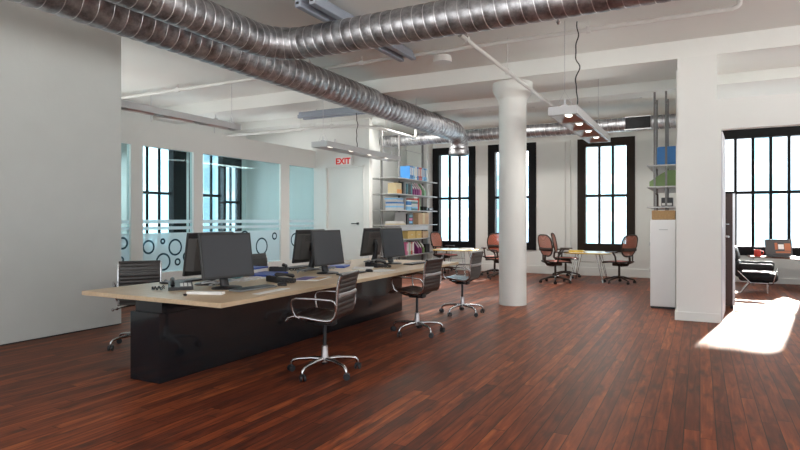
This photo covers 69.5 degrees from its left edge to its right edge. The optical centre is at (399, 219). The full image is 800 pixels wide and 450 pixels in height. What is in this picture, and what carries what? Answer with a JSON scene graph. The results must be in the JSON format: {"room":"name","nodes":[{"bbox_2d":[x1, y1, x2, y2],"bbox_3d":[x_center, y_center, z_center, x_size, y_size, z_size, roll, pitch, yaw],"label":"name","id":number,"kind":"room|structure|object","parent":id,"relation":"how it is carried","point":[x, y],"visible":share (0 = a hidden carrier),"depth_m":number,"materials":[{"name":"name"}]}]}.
{"room":"open-plan office","nodes":[
{"label":"open-plan office","id":0,"kind":"room"},
{"bbox_2d":[0,0,120,344],"bbox_3d":[-5.638,-0.525,3.692,0.150,3.750,8.550,0,0,27],"label":"wall","id":1,"kind":"structure","parent":0,"point":[60,78],"depth_m":6.70,"materials":[{"name":"grey paint"}]},
{"bbox_2d":[0,323,120,345],"bbox_3d":[-5.570,1.344,3.657,0.002,0.012,8.550,0,0,27],"label":"baseboard","id":2,"kind":"structure","parent":1,"relation":"attached to","point":[119,323],"depth_m":6.71,"materials":[{"name":"grey paint"}]},
{"bbox_2d":[121,110,245,233],"bbox_3d":[-6.951,-0.525,9.610,0.200,3.750,18.240,0,0,27],"label":"wall","id":3,"kind":"structure","parent":0,"point":[127,114],"depth_m":13.16,"materials":[{"name":"paint"}]},
{"bbox_2d":[143,147,185,232],"bbox_3d":[-5.324,-0.585,12.641,0.170,2.710,1.480,0,0,27],"label":"window","id":4,"kind":"structure","parent":3,"relation":"in","point":[176,193],"depth_m":12.99,"materials":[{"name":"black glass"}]},
{"bbox_2d":[189,152,224,231],"bbox_3d":[-4.683,-0.585,13.875,0.170,2.710,1.100,0,0,27],"label":"window","id":5,"kind":"structure","parent":3,"relation":"in","point":[221,160],"depth_m":14.29,"materials":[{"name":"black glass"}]},
{"bbox_2d":[225,157,241,230],"bbox_3d":[-4.290,-0.430,14.629,0.170,2.400,0.600,0,0,27],"label":"window","id":6,"kind":"structure","parent":3,"relation":"in","point":[231,163],"depth_m":14.82,"materials":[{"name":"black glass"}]},
{"bbox_2d":[121,117,314,306],"bbox_3d":[-5.244,-0.120,7.235,0.100,2.940,15.200,0,0,27],"label":"wall","id":7,"kind":"structure","parent":0,"point":[136,134],"depth_m":10.28,"materials":[{"name":"paint"}]},
{"bbox_2d":[121,220,128,260],"bbox_3d":[-4.896,-0.155,7.899,0.014,2.070,2.700,0,0,27],"label":"decal","id":8,"kind":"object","parent":7,"relation":"in","point":[124,237],"depth_m":9.03,"materials":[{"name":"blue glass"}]},
{"bbox_2d":[143,220,191,271],"bbox_3d":[-3.930,-0.155,9.758,0.014,2.070,1.050,0,0,27],"label":"decal","id":9,"kind":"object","parent":7,"relation":"in","point":[169,248],"depth_m":9.73,"materials":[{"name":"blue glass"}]},
{"bbox_2d":[203,220,278,260],"bbox_3d":[-3.088,-0.155,11.377,0.014,2.070,2.180,0,0,27],"label":"decal","id":10,"kind":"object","parent":7,"relation":"in","point":[262,241],"depth_m":11.84,"materials":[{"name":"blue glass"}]},
{"bbox_2d":[290,220,313,258],"bbox_3d":[-2.232,-0.155,13.023,0.014,2.070,0.950,0,0,27],"label":"window","id":11,"kind":"structure","parent":7,"relation":"in","point":[292,232],"depth_m":12.77,"materials":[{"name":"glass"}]},
{"bbox_2d":[246,129,314,230],"bbox_3d":[-2.897,-0.525,14.524,2.460,3.750,0.100,0,0,27],"label":"wall","id":12,"kind":"structure","parent":0,"point":[261,177],"depth_m":14.62,"materials":[{"name":"paint"}]},
{"bbox_2d":[315,119,371,258],"bbox_3d":[-1.292,-0.525,13.155,1.450,3.750,0.150,0,0,27],"label":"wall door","id":13,"kind":"structure","parent":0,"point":[347,136],"depth_m":13.09,"materials":[{"name":"paint"}]},
{"bbox_2d":[325,165,363,260],"bbox_3d":[-1.225,0.070,13.111,1.030,2.560,0.165,0,0,27],"label":"door","id":14,"kind":"structure","parent":13,"relation":"attached to","point":[344,185],"depth_m":13.09,"materials":[{"name":"grey metal"}]},
{"bbox_2d":[336,156,352,165],"bbox_3d":[-1.253,-1.315,12.999,0.418,0.200,0.059,0,0,27],"label":"exit sign","id":15,"kind":"object","parent":13,"relation":"attached to","point":[348,160],"visible":1,"depth_m":12.96,"materials":[{"name":"white plastic"}]},
{"bbox_2d":[372,124,406,259],"bbox_3d":[-0.641,-0.525,14.754,0.150,3.750,3.290,0,0,27],"label":"wall","id":16,"kind":"structure","parent":0,"point":[390,169],"depth_m":15.00,"materials":[{"name":"paint"}]},
{"bbox_2d":[0,269,799,449],"bbox_3d":[0.959,1.400,5.638,17.900,0.100,18.490,0,0,27],"label":"floor","id":17,"kind":"structure","parent":0,"point":[587,363],"depth_m":4.75,"materials":[{"name":"brown wood"}]},
{"bbox_2d":[107,260,167,350],"bbox_3d":[-2.750,0.902,6.147,0.658,0.894,0.646,0,0,-27],"label":"office chair","id":18,"kind":"object","parent":17,"relation":"on","point":[149,271],"visible":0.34,"depth_m":6.30,"materials":[{"name":"metal"}]},
{"bbox_2d":[252,253,268,268],"bbox_3d":[-1.684,0.902,7.596,0.646,0.894,0.658,0,0,23],"label":"office chair","id":19,"kind":"object","parent":17,"relation":"on","point":[259,259],"visible":0.02,"depth_m":7.74,"materials":[{"name":"leather"}]},
{"bbox_2d":[82,258,458,383],"bbox_3d":[-0.937,0.968,6.630,1.600,0.761,4.660,0,0,27],"label":"desk","id":20,"kind":"object","parent":17,"relation":"on","point":[173,335],"depth_m":5.26,"materials":[{"name":"brown wood"}]},
{"bbox_2d":[152,277,192,290],"bbox_3d":[-1.984,0.559,5.030,0.334,0.099,0.225,0,0,-23],"label":"telephone","id":21,"kind":"object","parent":20,"relation":"on","point":[173,285],"visible":1,"depth_m":4.99,"materials":[{"name":"black plastic"}]},
{"bbox_2d":[159,278,201,283],"bbox_3d":[-2.120,0.598,5.633,0.140,0.019,0.440,0,0,27],"label":"keyboard","id":22,"kind":"object","parent":20,"relation":"on","point":[187,279],"visible":0.77,"depth_m":5.65,"materials":[{"name":"black plastic"}]},
{"bbox_2d":[182,232,233,285],"bbox_3d":[-1.801,0.365,5.445,0.232,0.489,0.536,0,0,31],"label":"monitor","id":23,"kind":"object","parent":20,"relation":"on","point":[191,267],"visible":0.33,"depth_m":5.25,"materials":[{"name":"black plastic"}]},
{"bbox_2d":[198,233,253,289],"bbox_3d":[-1.534,0.365,5.114,0.232,0.489,0.536,0,0,37],"label":"monitor","id":24,"kind":"object","parent":20,"relation":"on","point":[223,256],"visible":0.97,"depth_m":5.08,"materials":[{"name":"grey plastic"}]},
{"bbox_2d":[201,277,260,285],"bbox_3d":[-1.587,0.577,5.401,0.210,0.053,0.646,0,0,27],"label":"cable tangle","id":25,"kind":"object","parent":20,"relation":"on","point":[241,278],"visible":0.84,"depth_m":5.42,"materials":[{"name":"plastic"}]},
{"bbox_2d":[228,284,276,291],"bbox_3d":[-1.280,0.598,5.039,0.140,0.019,0.440,0,0,31],"label":"keyboard","id":26,"kind":"object","parent":20,"relation":"on","point":[264,286],"visible":1,"depth_m":4.99,"materials":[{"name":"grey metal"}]},
{"bbox_2d":[254,271,287,276],"bbox_3d":[-1.456,0.599,6.347,0.300,0.020,0.400,0,0,15],"label":"folder","id":27,"kind":"object","parent":20,"relation":"on","point":[263,273],"visible":0.57,"depth_m":6.29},
{"bbox_2d":[253,288,289,294],"bbox_3d":[-1.085,0.607,4.892,0.075,0.004,0.440,0,0,22],"label":"paper","id":28,"kind":"object","parent":20,"relation":"on","point":[279,289],"visible":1,"depth_m":4.85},
{"bbox_2d":[266,272,295,282],"bbox_3d":[-1.124,0.559,5.633,0.225,0.099,0.334,0,0,-43],"label":"telephone","id":29,"kind":"object","parent":20,"relation":"on","point":[279,277],"visible":0.95,"depth_m":5.60,"materials":[{"name":"black plastic"}]},
{"bbox_2d":[269,263,298,271],"bbox_3d":[-1.364,0.559,6.836,0.334,0.099,0.225,0,0,-3],"label":"telephone","id":30,"kind":"object","parent":20,"relation":"on","point":[284,268],"visible":0.88,"depth_m":6.72,"materials":[{"name":"black plastic"}]},
{"bbox_2d":[292,229,324,270],"bbox_3d":[-1.106,0.365,6.999,0.232,0.489,0.536,0,0,29],"label":"monitor","id":31,"kind":"object","parent":20,"relation":"on","point":[302,250],"visible":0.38,"depth_m":6.85,"materials":[{"name":"black plastic"}]},
{"bbox_2d":[296,276,329,280],"bbox_3d":[-0.917,0.606,5.932,0.300,0.006,0.420,0,0,13],"label":"magazine","id":32,"kind":"object","parent":20,"relation":"on","point":[304,278],"visible":0.9,"depth_m":5.90,"materials":[{"name":"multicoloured paper"}]},
{"bbox_2d":[296,276,315,279],"bbox_3d":[-0.974,0.603,5.930,0.150,0.001,0.350,0,0,13],"label":"picture","id":33,"kind":"object","parent":32,"relation":"on","point":[304,277],"depth_m":5.90},
{"bbox_2d":[296,266,335,272],"bbox_3d":[-0.994,0.576,6.715,0.210,0.053,0.646,0,0,27],"label":"cable tangle","id":34,"kind":"object","parent":20,"relation":"on","point":[307,268],"visible":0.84,"depth_m":6.68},
{"bbox_2d":[310,230,343,273],"bbox_3d":[-0.818,0.365,6.534,0.232,0.489,0.536,0,0,29],"label":"monitor","id":35,"kind":"object","parent":20,"relation":"on","point":[327,248],"visible":1,"depth_m":6.50,"materials":[{"name":"black plastic"}]},
{"bbox_2d":[360,228,381,261],"bbox_3d":[-0.405,0.365,8.326,0.232,0.489,0.536,0,0,27],"label":"monitor","id":36,"kind":"object","parent":20,"relation":"on","point":[371,238],"visible":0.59,"depth_m":8.23,"materials":[{"name":"black plastic"}]},
{"bbox_2d":[365,260,390,267],"bbox_3d":[-0.248,0.559,7.400,0.334,0.099,0.225,0,0,37],"label":"telephone","id":37,"kind":"object","parent":20,"relation":"on","point":[376,264],"visible":1,"depth_m":7.36,"materials":[{"name":"black plastic"}]},
{"bbox_2d":[380,228,404,263],"bbox_3d":[-0.098,0.365,7.963,0.232,0.489,0.536,0,0,31],"label":"monitor","id":38,"kind":"object","parent":20,"relation":"on","point":[392,241],"visible":0.94,"depth_m":7.93,"materials":[{"name":"black plastic"}]},
{"bbox_2d":[285,270,360,381],"bbox_3d":[-0.687,0.902,5.074,0.646,0.894,0.658,0,0,15],"label":"office chair","id":39,"kind":"object","parent":17,"relation":"on","point":[345,300],"visible":1,"depth_m":5.01,"materials":[{"name":"black leather"}]},
{"bbox_2d":[372,130,436,260],"bbox_3d":[0.113,-0.375,14.470,0.750,3.450,2.380,0,0,27],"label":"shelf unit","id":40,"kind":"object","parent":17,"relation":"on","point":[400,215],"visible":0.48,"depth_m":13.91,"materials":[{"name":"grey metal"}]},
{"bbox_2d":[385,206,403,209],"bbox_3d":[-0.125,-0.271,13.568,0.308,0.089,0.368,0,0,27],"label":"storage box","id":41,"kind":"object","parent":40,"relation":"on","point":[386,207],"visible":0.98,"depth_m":13.43,"materials":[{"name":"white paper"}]},
{"bbox_2d":[385,202,403,205],"bbox_3d":[-0.120,-0.363,13.599,0.308,0.089,0.368,0,0,27],"label":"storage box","id":42,"kind":"object","parent":41,"relation":"on","point":[387,203],"visible":0.94,"depth_m":13.46,"materials":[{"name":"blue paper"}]},
{"bbox_2d":[384,198,402,201],"bbox_3d":[-0.143,-0.457,13.577,0.308,0.089,0.368,0,0,27],"label":"storage box","id":43,"kind":"object","parent":42,"relation":"on","point":[386,199],"visible":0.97,"depth_m":13.44,"materials":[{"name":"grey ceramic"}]},
{"bbox_2d":[388,183,401,193],"bbox_3d":[-0.125,-0.731,13.570,0.229,0.250,0.285,0,0,27],"label":"box","id":44,"kind":"object","parent":40,"relation":"on","point":[392,187],"visible":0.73,"depth_m":13.46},
{"bbox_2d":[400,166,411,178],"bbox_3d":[0.145,-1.139,14.009,0.273,0.315,0.092,0,0,27],"label":"binder","id":45,"kind":"object","parent":40,"relation":"on","point":[405,171],"visible":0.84,"depth_m":13.96,"materials":[{"name":"plastic"}]},
{"bbox_2d":[402,231,415,238],"bbox_3d":[0.140,0.371,14.117,0.344,0.185,0.420,0,0,27],"label":"box","id":46,"kind":"object","parent":40,"relation":"on","point":[406,234],"visible":0.65,"depth_m":13.93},
{"bbox_2d":[406,214,412,224],"bbox_3d":[0.118,-0.006,14.033,0.303,0.260,0.320,0,0,27],"label":"drawer box","id":47,"kind":"object","parent":40,"relation":"on","point":[409,217],"visible":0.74,"depth_m":13.92,"materials":[{"name":"black plastic"}]},
{"bbox_2d":[412,213,428,223],"bbox_3d":[0.427,-0.021,14.757,0.403,0.290,0.620,0,0,27],"label":"cardboard box","id":48,"kind":"object","parent":40,"relation":"on","point":[418,218],"visible":0.64,"depth_m":14.49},
{"bbox_2d":[388,257,444,337],"bbox_3d":[0.177,0.902,6.851,0.646,0.894,0.658,0,0,29],"label":"office chair","id":49,"kind":"object","parent":17,"relation":"on","point":[431,281],"visible":1,"depth_m":6.77,"materials":[{"name":"leather"}]},
{"bbox_2d":[430,231,457,272],"bbox_3d":[1.148,0.830,14.774,0.666,1.038,0.665,0,0,39],"label":"chair","id":50,"kind":"object","parent":17,"relation":"on","point":[435,237],"visible":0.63,"depth_m":14.87,"materials":[{"name":"brown plastic"}]},
{"bbox_2d":[433,248,479,275],"bbox_3d":[1.355,1.028,13.835,1.031,0.636,0.981,0,0,27],"label":"table","id":51,"kind":"object","parent":17,"relation":"on","point":[438,249],"visible":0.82,"depth_m":13.66,"materials":[{"name":"metal"}]},
{"bbox_2d":[439,251,484,316],"bbox_3d":[0.866,0.902,8.261,0.646,0.894,0.658,0,0,27],"label":"office chair","id":52,"kind":"object","parent":17,"relation":"on","point":[475,263],"visible":0.98,"depth_m":8.19,"materials":[{"name":"leather"}]},
{"bbox_2d":[480,233,498,276],"bbox_3d":[2.269,0.830,13.935,0.665,1.038,0.666,0,0,-5],"label":"chair","id":53,"kind":"object","parent":17,"relation":"on","point":[493,238],"visible":0.48,"depth_m":13.66,"materials":[{"name":"brown plastic"}]},
{"bbox_2d":[485,249,498,279],"bbox_3d":[2.258,0.830,13.033,0.665,1.038,0.666,0,0,-33],"label":"chair","id":54,"kind":"object","parent":17,"relation":"on","point":[496,260],"visible":0.25,"depth_m":12.93,"materials":[{"name":"leather"}]},
{"bbox_2d":[538,234,571,283],"bbox_3d":[3.310,0.830,12.335,0.666,1.038,0.665,0,0,-21],"label":"chair","id":55,"kind":"object","parent":17,"relation":"on","point":[545,244],"visible":1,"depth_m":12.21,"materials":[{"name":"brown fabric"}]},
{"bbox_2d":[551,233,580,278],"bbox_3d":[3.869,0.830,13.472,0.666,1.038,0.665,0,0,23],"label":"chair","id":56,"kind":"object","parent":17,"relation":"on","point":[553,237],"visible":0.86,"depth_m":13.43,"materials":[{"name":"brown plastic"}]},
{"bbox_2d":[567,251,611,282],"bbox_3d":[4.136,1.028,12.637,0.991,0.636,0.981,0,0,27],"label":"table","id":57,"kind":"object","parent":17,"relation":"on","point":[599,253],"visible":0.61,"depth_m":12.41,"materials":[{"name":"metal"}]},
{"bbox_2d":[602,234,637,284],"bbox_3d":[4.633,0.830,12.226,0.665,1.038,0.666,0,0,-31],"label":"chair","id":58,"kind":"object","parent":17,"relation":"on","point":[629,243],"visible":1,"depth_m":12.03,"materials":[{"name":"brown plastic"}]},
{"bbox_2d":[647,91,675,209],"bbox_3d":[4.755,-0.360,10.320,0.455,3.420,2.300,0,0,27],"label":"shelf unit","id":59,"kind":"object","parent":17,"relation":"on","point":[656,169],"visible":0.62,"depth_m":9.38,"materials":[{"name":"grey metal"}]},
{"bbox_2d":[649,170,675,185],"bbox_3d":[4.341,-0.671,9.521,0.400,0.260,0.240,0,0,27],"label":"file box","id":60,"kind":"object","parent":59,"relation":"on","point":[671,174],"visible":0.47,"depth_m":9.38,"materials":[{"name":"cardboard"}]},
{"bbox_2d":[657,146,675,164],"bbox_3d":[4.413,-1.037,9.517,0.300,0.300,0.400,0,0,27],"label":"box","id":61,"kind":"object","parent":59,"relation":"on","point":[671,150],"visible":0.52,"depth_m":9.34,"materials":[{"name":"cardboard"}]},
{"bbox_2d":[661,198,672,205],"bbox_3d":[4.470,-0.287,9.648,0.170,0.150,0.256,0,0,27],"label":"printer","id":62,"kind":"object","parent":59,"relation":"on","point":[669,200],"visible":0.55,"depth_m":9.53,"materials":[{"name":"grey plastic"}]},
{"bbox_2d":[649,220,675,308],"bbox_3d":[4.095,0.677,8.975,0.363,1.345,0.596,0,0,27],"label":"cabinet","id":63,"kind":"object","parent":17,"relation":"on","point":[662,243],"visible":0.93,"depth_m":8.71,"materials":[{"name":"metal"}]},
{"bbox_2d":[652,210,675,219],"bbox_3d":[4.128,-0.069,9.023,0.330,0.145,0.340,0,0,27],"label":"wicker basket","id":64,"kind":"object","parent":63,"relation":"on","point":[656,214],"visible":0.98,"depth_m":8.88,"materials":[{"name":"wicker"}]},
{"bbox_2d":[677,54,716,313],"bbox_3d":[4.086,-0.405,7.935,0.470,3.510,0.650,0,0,27],"label":"wall pier","id":65,"kind":"object","parent":17,"relation":"on","point":[696,76],"visible":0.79,"depth_m":7.64,"materials":[{"name":"paint"}]},
{"bbox_2d":[675,305,719,322],"bbox_3d":[4.084,1.291,7.927,0.537,0.118,0.664,0,0,27],"label":"baseboard","id":66,"kind":"object","parent":65,"relation":"attached to","point":[679,315],"visible":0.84,"depth_m":7.63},
{"bbox_2d":[725,194,734,308],"bbox_3d":[4.952,0.480,9.006,0.458,1.740,0.569,0,0,27],"label":"tall cabinet","id":67,"kind":"object","parent":17,"relation":"on","point":[729,198],"visible":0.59,"depth_m":8.70,"materials":[{"name":"metal"}]},
{"bbox_2d":[735,246,777,293],"bbox_3d":[6.573,0.924,10.736,0.782,0.842,0.900,0,0,33],"label":"lounge chair","id":68,"kind":"object","parent":17,"relation":"on","point":[754,272],"visible":0.87,"depth_m":10.45,"materials":[{"name":"black leather"}]},
{"bbox_2d":[735,246,739,260],"bbox_3d":[6.318,0.641,10.905,0.170,0.276,0.660,0,0,33],"label":"cushion","id":69,"kind":"object","parent":68,"relation":"on","point":[737,256],"depth_m":10.64,"materials":[{"name":"black leather"}]},
{"bbox_2d":[735,260,742,276],"bbox_3d":[6.375,0.918,10.867,0.170,0.276,0.660,0,0,33],"label":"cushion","id":70,"kind":"object","parent":68,"relation":"on","point":[737,262],"depth_m":10.60,"materials":[{"name":"black leather"}]},
{"bbox_2d":[738,263,773,270],"bbox_3d":[6.401,0.858,10.382,0.560,0.125,0.120,0,0,33],"label":"cushion","id":71,"kind":"object","parent":68,"relation":"on","point":[741,266],"depth_m":10.34,"materials":[{"name":"black leather"}]},
{"bbox_2d":[738,271,777,281],"bbox_3d":[6.641,1.050,10.691,0.620,0.160,0.660,0,0,33],"label":"seat cushion","id":72,"kind":"object","parent":68,"relation":"on","point":[752,276],"depth_m":10.44,"materials":[{"name":"black leather"}]},
{"bbox_2d":[742,261,774,265],"bbox_3d":[6.831,0.858,11.033,0.560,0.125,0.120,0,0,33],"label":"cushion","id":73,"kind":"object","parent":68,"relation":"on","point":[752,262],"depth_m":10.97,"materials":[{"name":"black leather"}]},
{"bbox_2d":[747,255,799,285],"bbox_3d":[7.835,1.050,10.973,2.020,0.600,1.740,0,0,27],"label":"desk","id":74,"kind":"object","parent":17,"relation":"on","point":[752,257],"visible":0.6,"depth_m":11.62,"materials":[{"name":"white wood"}]},
{"bbox_2d":[764,239,798,257],"bbox_3d":[7.639,0.576,11.552,0.480,0.345,0.422,0,0,15],"label":"laptop","id":75,"kind":"object","parent":74,"relation":"on","point":[782,248],"visible":1,"depth_m":11.69,"materials":[{"name":"grey plastic"}]},
{"bbox_2d":[418,131,432,260],"bbox_3d":[0.692,-0.525,15.724,0.280,3.750,0.340,0,0,27],"label":"wall","id":76,"kind":"structure","parent":0,"point":[428,149],"depth_m":15.62,"materials":[{"name":"paint"}]},
{"bbox_2d":[121,0,799,133],"bbox_3d":[0.959,-2.475,5.638,17.900,0.150,18.490,0,0,27],"label":"ceiling","id":77,"kind":"structure","parent":0,"point":[145,68],"depth_m":8.55,"materials":[{"name":"paint"}]},
{"bbox_2d":[121,84,240,130],"bbox_3d":[-3.617,-1.989,8.868,0.200,0.818,3.100,0,0,27],"label":"pendant light","id":78,"kind":"object","parent":77,"relation":"hanging from","point":[125,105],"visible":0.59,"depth_m":9.06,"materials":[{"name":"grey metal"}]},
{"bbox_2d":[153,94,288,123],"bbox_3d":[-3.779,-2.280,12.024,3.200,0.240,0.650,0,0,27],"label":"ceiling beam","id":79,"kind":"structure","parent":77,"relation":"attached to","point":[254,105],"depth_m":11.65,"materials":[{"name":"paint"}]},
{"bbox_2d":[8,0,468,155],"bbox_3d":[-2.308,-1.949,6.413,0.483,0.898,16.419,0,0,27],"label":"spiral duct","id":80,"kind":"object","parent":77,"relation":"hanging from","point":[301,76],"visible":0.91,"depth_m":7.22,"materials":[{"name":"metal"}]},
{"bbox_2d":[223,107,416,138],"bbox_3d":[-1.966,-2.167,13.040,4.877,0.465,1.859,0,0,-3],"label":"ceiling pipe","id":81,"kind":"object","parent":77,"relation":"hanging from","point":[331,126],"visible":0.88,"depth_m":12.68,"materials":[{"name":"metal"}]},
{"bbox_2d":[295,0,353,21],"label":"ceiling light","id":82,"kind":"object","parent":77,"relation":"hanging from","point":[324,10],"depth_m":6.25,"materials":[{"name":"white metal"}]},
{"bbox_2d":[297,107,365,119],"bbox_3d":[-1.048,-2.247,11.534,2.312,0.304,0.260,0,0,27],"label":"ceiling light","id":83,"kind":"object","parent":77,"relation":"hanging from","point":[336,112],"visible":0.45,"depth_m":11.67,"materials":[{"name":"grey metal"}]},
{"bbox_2d":[311,113,400,161],"bbox_3d":[-0.780,-1.844,11.507,0.340,1.108,2.840,0,0,27],"label":"pendant light","id":84,"kind":"object","parent":77,"relation":"hanging from","point":[323,144],"visible":0.92,"depth_m":11.18,"materials":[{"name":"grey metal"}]},
{"bbox_2d":[105,0,676,59],"bbox_3d":[0.883,-2.103,3.503,14.534,0.589,7.070,0,0,-11],"label":"spiral duct","id":85,"kind":"object","parent":77,"relation":"hanging from","point":[211,20],"visible":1,"depth_m":5.64,"materials":[{"name":"metal"}]},
{"bbox_2d":[374,44,415,61],"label":"ceiling light","id":86,"kind":"object","parent":77,"relation":"hanging from","point":[396,52],"depth_m":7.82,"materials":[{"name":"white metal"}]},
{"bbox_2d":[121,0,741,99],"bbox_3d":[-1.044,-2.329,8.714,10.708,0.143,0.056,0,0,27],"label":"pipe","id":87,"kind":"object","parent":77,"relation":"hanging from","point":[588,29],"visible":0.97,"depth_m":7.39,"materials":[{"name":"metal"}]},
{"bbox_2d":[433,53,451,64],"bbox_3d":[0.576,-2.200,7.872,0.260,0.120,0.260,0,0,27],"label":"smoke detector","id":88,"kind":"object","parent":87,"relation":"attached to","point":[442,58],"visible":1,"depth_m":7.79,"materials":[{"name":"white plastic"}]},
{"bbox_2d":[458,34,552,106],"bbox_3d":[1.613,-2.156,7.981,0.056,0.484,4.250,0,0,27],"label":"conduit","id":89,"kind":"object","parent":77,"relation":"hanging from","point":[466,39],"visible":0.96,"depth_m":7.37,"materials":[{"name":"metal"}]},
{"bbox_2d":[233,66,799,132],"bbox_3d":[3.579,-2.315,10.678,17.500,0.170,0.450,0,0,27],"label":"ceiling beam","id":90,"kind":"structure","parent":77,"relation":"attached to","point":[788,75],"depth_m":10.61,"materials":[{"name":"paint"}]},
{"bbox_2d":[268,25,799,111],"bbox_3d":[3.984,-2.280,7.988,14.300,0.240,0.650,0,0,27],"label":"ceiling beam","id":91,"kind":"structure","parent":77,"relation":"attached to","point":[784,42],"depth_m":8.42,"materials":[{"name":"paint"}]},
{"bbox_2d":[548,21,610,142],"bbox_3d":[2.591,-1.824,8.120,0.346,1.148,2.840,0,0,27],"label":"pendant light","id":92,"kind":"object","parent":77,"relation":"hanging from","point":[572,117],"visible":1,"depth_m":7.42,"materials":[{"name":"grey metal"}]},
{"bbox_2d":[493,79,532,305],"bbox_3d":[1.796,-0.405,9.199,0.630,3.510,0.630,0,0,27],"label":"column","id":93,"kind":"structure","parent":0,"point":[512,97],"depth_m":9.01,"materials":[{"name":"paint"}]},
{"bbox_2d":[549,139,570,266],"bbox_3d":[3.935,-0.400,14.201,0.520,3.100,0.050,0,0,27],"label":"wall","id":94,"kind":"structure","parent":0,"point":[556,147],"depth_m":14.17,"materials":[{"name":"paint"}]},
{"bbox_2d":[565,142,565,256],"bbox_3d":[4.040,-0.385,14.101,0.028,3.030,0.028,0,0,27],"label":"conduit","id":95,"kind":"object","parent":94,"relation":"attached to","point":[565,142],"visible":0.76,"depth_m":14.09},
{"bbox_2d":[407,113,799,278],"bbox_3d":[5.166,-0.525,13.730,17.900,3.750,0.250,0,0,27],"label":"wall","id":96,"kind":"structure","parent":0,"point":[787,268],"depth_m":14.08,"materials":[{"name":"paint"}]},
{"bbox_2d":[433,146,475,248],"bbox_3d":[1.474,-0.585,15.571,1.230,2.710,0.170,0,0,27],"label":"window","id":97,"kind":"structure","parent":96,"relation":"in","point":[437,152],"depth_m":15.49,"materials":[{"name":"black metal"}]},
{"bbox_2d":[488,142,535,249],"bbox_3d":[2.889,-0.585,14.835,1.260,2.710,0.170,0,0,27],"label":"window","id":98,"kind":"structure","parent":96,"relation":"in","point":[493,150],"depth_m":14.55,"materials":[{"name":"black metal"}]},
{"bbox_2d":[443,262,649,277],"bbox_3d":[3.630,1.250,14.374,6.180,0.200,0.025,0,0,27],"label":"baseboard","id":99,"kind":"structure","parent":96,"relation":"attached to","point":[589,271],"depth_m":13.95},
{"bbox_2d":[577,136,634,251],"bbox_3d":[4.921,-0.585,13.779,1.300,2.710,0.170,0,0,27],"label":"window","id":100,"kind":"structure","parent":96,"relation":"in","point":[629,141],"depth_m":13.78,"materials":[{"name":"black metal"}]},
{"bbox_2d":[723,126,799,255],"bbox_3d":[7.725,-0.585,12.321,2.000,2.710,0.170,0,0,27],"label":"window","id":101,"kind":"structure","parent":96,"relation":"in","point":[789,131],"depth_m":12.28,"materials":[{"name":"black metal"}]},
{"bbox_2d":[735,276,799,284],"bbox_3d":[9.690,1.290,11.223,7.160,0.120,0.025,0,0,27],"label":"baseboard","id":102,"kind":"structure","parent":96,"relation":"attached to","point":[780,280],"depth_m":12.07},
{"bbox_2d":[676,70,676,304],"bbox_3d":[5.256,-0.525,10.618,0.150,3.750,5.190,0,0,27],"label":"wall","id":103,"kind":"structure","parent":0,"point":[676,70],"depth_m":8.35,"materials":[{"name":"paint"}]},
{"bbox_2d":[379,114,675,146],"bbox_3d":[2.609,-2.005,13.266,6.957,0.294,0.347,0,0,27],"label":"spiral duct","id":104,"kind":"object","parent":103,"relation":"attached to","point":[644,122],"visible":0.58,"depth_m":12.85,"materials":[{"name":"metal"}]},
{"bbox_2d":[624,115,650,130],"bbox_3d":[4.912,-1.998,11.918,0.510,0.275,0.080,0,0,27],"label":"return grille","id":105,"kind":"object","parent":104,"relation":"attached to","point":[644,121],"depth_m":11.89,"materials":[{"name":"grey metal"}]},
{"bbox_2d":[717,93,799,322],"bbox_3d":[7.200,-0.110,6.045,6.800,2.920,0.130,0,0,27],"label":"wall","id":106,"kind":"structure","parent":0,"point":[780,110],"depth_m":7.40,"materials":[{"name":"paint"}]},
{"bbox_2d":[721,131,729,320],"bbox_3d":[4.539,0.085,8.063,0.100,2.510,1.020,0,0,31],"label":"door","id":107,"kind":"structure","parent":106,"relation":"in","point":[723,236],"depth_m":7.66,"materials":[{"name":"metal"}]},
{"label":"outside","id":108,"kind":"structure","parent":0,"visible":0},
{"bbox_2d":[441,153,498,240],"bbox_3d":[4.628,9.350,66.346,15.000,64.000,18.000,0,0,27],"label":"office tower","id":109,"kind":"structure","parent":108,"point":[444,159],"depth_m":55.92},
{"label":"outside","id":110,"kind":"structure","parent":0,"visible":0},
{"bbox_2d":[526,166,527,241],"bbox_3d":[17.865,17.850,66.226,7.800,47.000,14.000,0,0,27],"label":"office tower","id":111,"kind":"structure","parent":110,"point":[526,166],"depth_m":60.68,"materials":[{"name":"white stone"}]},
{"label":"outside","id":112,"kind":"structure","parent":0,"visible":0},
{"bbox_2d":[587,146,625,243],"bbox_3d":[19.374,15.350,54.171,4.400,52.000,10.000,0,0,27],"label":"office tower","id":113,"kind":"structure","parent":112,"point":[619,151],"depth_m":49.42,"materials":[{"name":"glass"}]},
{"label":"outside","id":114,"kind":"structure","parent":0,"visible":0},
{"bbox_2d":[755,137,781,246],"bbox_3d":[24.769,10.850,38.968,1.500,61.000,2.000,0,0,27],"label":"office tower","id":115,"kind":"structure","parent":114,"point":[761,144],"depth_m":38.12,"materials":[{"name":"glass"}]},
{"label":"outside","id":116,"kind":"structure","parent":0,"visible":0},
{"bbox_2d":[782,157,799,246],"bbox_3d":[33.020,18.350,45.949,5.800,46.000,8.000,0,0,27],"label":"office tower","id":117,"kind":"structure","parent":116,"point":[795,161],"depth_m":43.26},
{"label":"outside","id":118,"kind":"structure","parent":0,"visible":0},
{"bbox_2d":[143,146,203,232],"bbox_3d":[-33.611,16.850,52.415,16.000,49.000,26.000,0,0,27],"label":"office tower","id":119,"kind":"structure","parent":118,"point":[153,152],"depth_m":54.94,"materials":[{"name":"white stone"}]},
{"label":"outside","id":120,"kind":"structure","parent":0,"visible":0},
{"bbox_2d":[204,154,234,231],"bbox_3d":[-23.001,11.850,72.822,12.000,59.000,12.000,0,0,27],"label":"office tower","id":121,"kind":"structure","parent":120,"point":[206,157],"depth_m":65.45,"materials":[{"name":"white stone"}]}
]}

